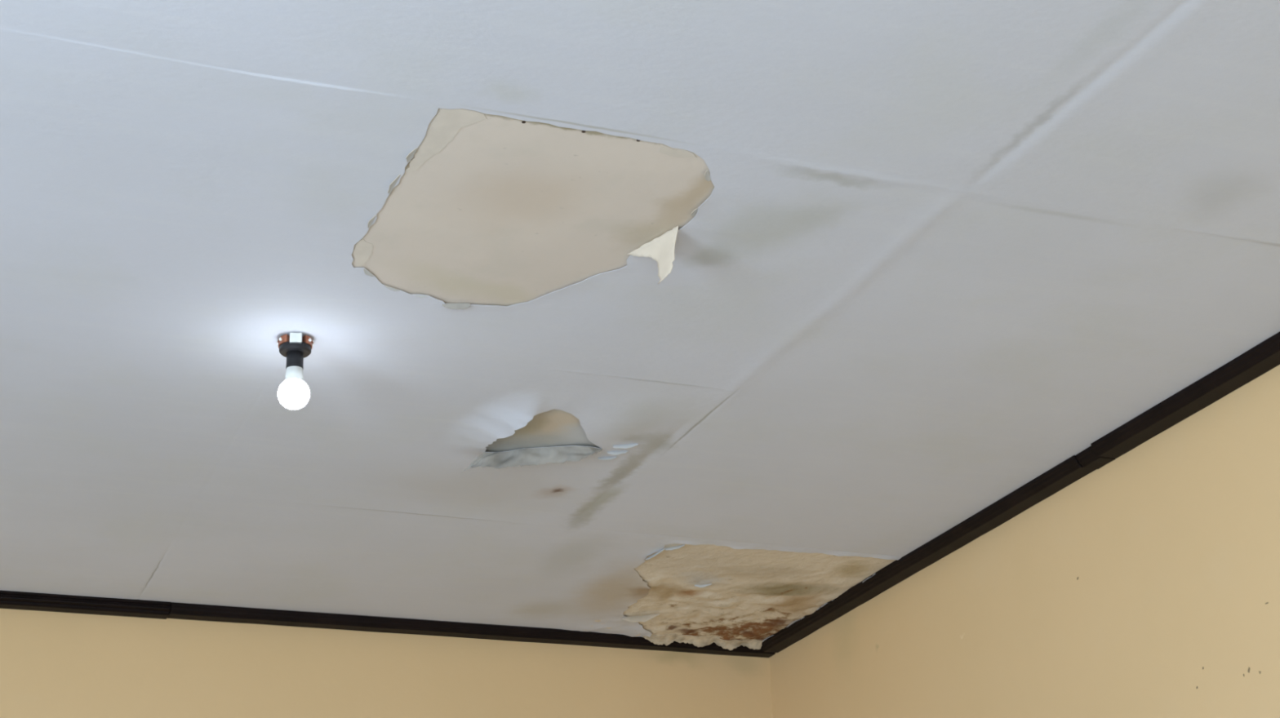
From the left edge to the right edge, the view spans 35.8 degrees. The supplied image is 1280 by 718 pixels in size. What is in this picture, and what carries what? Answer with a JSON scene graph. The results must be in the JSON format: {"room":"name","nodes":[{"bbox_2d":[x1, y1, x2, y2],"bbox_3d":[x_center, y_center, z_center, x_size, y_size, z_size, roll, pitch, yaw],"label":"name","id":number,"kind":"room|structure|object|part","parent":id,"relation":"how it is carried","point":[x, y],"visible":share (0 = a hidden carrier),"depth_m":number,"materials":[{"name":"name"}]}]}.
{"room":"damaged room","nodes":[
{"label":"damaged room","id":0,"kind":"room"},
{"bbox_2d":[0,608,773,717],"bbox_3d":[-1.889,2.029,5.106,5.356,3.310,0.150,7,-25,-21],"label":"wall","id":1,"kind":"structure","parent":0,"point":[53,664],"depth_m":5.93,"materials":[{"name":"beige paint"}]},
{"bbox_2d":[0,591,775,657],"bbox_3d":[-1.881,0.670,5.584,5.006,0.037,0.069,7,-25,-21],"label":"crown molding","id":2,"kind":"structure","parent":1,"relation":"attached to","point":[178,611],"depth_m":5.94,"materials":[{"name":"black wood"}]},
{"bbox_2d":[0,0,1279,650],"bbox_3d":[-0.595,-0.700,2.653,5.056,0.271,7.033,7,-25,-21],"label":"ceiling","id":3,"kind":"structure","parent":0,"point":[659,322],"depth_m":3.86,"materials":[{"name":"white paint"}]},
{"bbox_2d":[276,333,314,369],"bbox_3d":[-0.705,-0.011,4.051,0.075,0.067,0.066,2,-23,-10],"label":"holder","id":4,"kind":"object","parent":3,"relation":"attached to","point":[295,347],"visible":1,"depth_m":4.03,"materials":[{"name":"black plastic"}]},
{"bbox_2d":[277,365,310,409],"bbox_3d":[-0.702,0.060,4.022,0.064,0.087,0.064,7,-25,-21],"label":"light bulb","id":5,"kind":"object","parent":4,"relation":"attached to","point":[293,393],"visible":1,"depth_m":4.00,"materials":[{"name":"white glass"}]},
{"bbox_2d":[285,351,303,369],"bbox_3d":[-0.704,0.004,4.046,0.035,0.035,0.035,7,-25,-21],"label":"socket","id":6,"kind":"object","parent":4,"relation":"attached to","point":[295,358],"depth_m":4.03,"materials":[{"name":"black plastic"}]},
{"bbox_3d":[-0.060,-0.179,3.824,1.000,0.011,0.995,7,-25,-21],"label":"panel","id":7,"kind":"part","parent":3,"relation":"part of","materials":[{"name":"beige paint"}]},
{"bbox_3d":[-0.438,0.198,4.673,1.000,0.011,1.010,7,-25,-21],"label":"panel","id":8,"kind":"part","parent":3,"relation":"part of","materials":[{"name":"beige paint"}]},
{"bbox_3d":[0.128,0.703,5.901,1.051,0.024,1.023,7,-25,-21],"label":"panel","id":9,"kind":"part","parent":3,"relation":"part of","materials":[{"name":"paint"}]},
{"bbox_2d":[768,364,1279,717],"bbox_3d":[1.902,0.947,2.943,0.150,3.310,7.182,7,-25,-21],"label":"wall","id":10,"kind":"structure","parent":0,"point":[1147,585],"depth_m":4.82,"materials":[{"name":"beige paint"}]},
{"bbox_2d":[760,331,1279,653],"bbox_3d":[1.718,-0.362,3.521,0.071,0.036,6.915,7,-25,-21],"label":"crown molding","id":11,"kind":"structure","parent":10,"relation":"attached to","point":[1069,471],"depth_m":5.00,"materials":[{"name":"black wood"}]}
]}

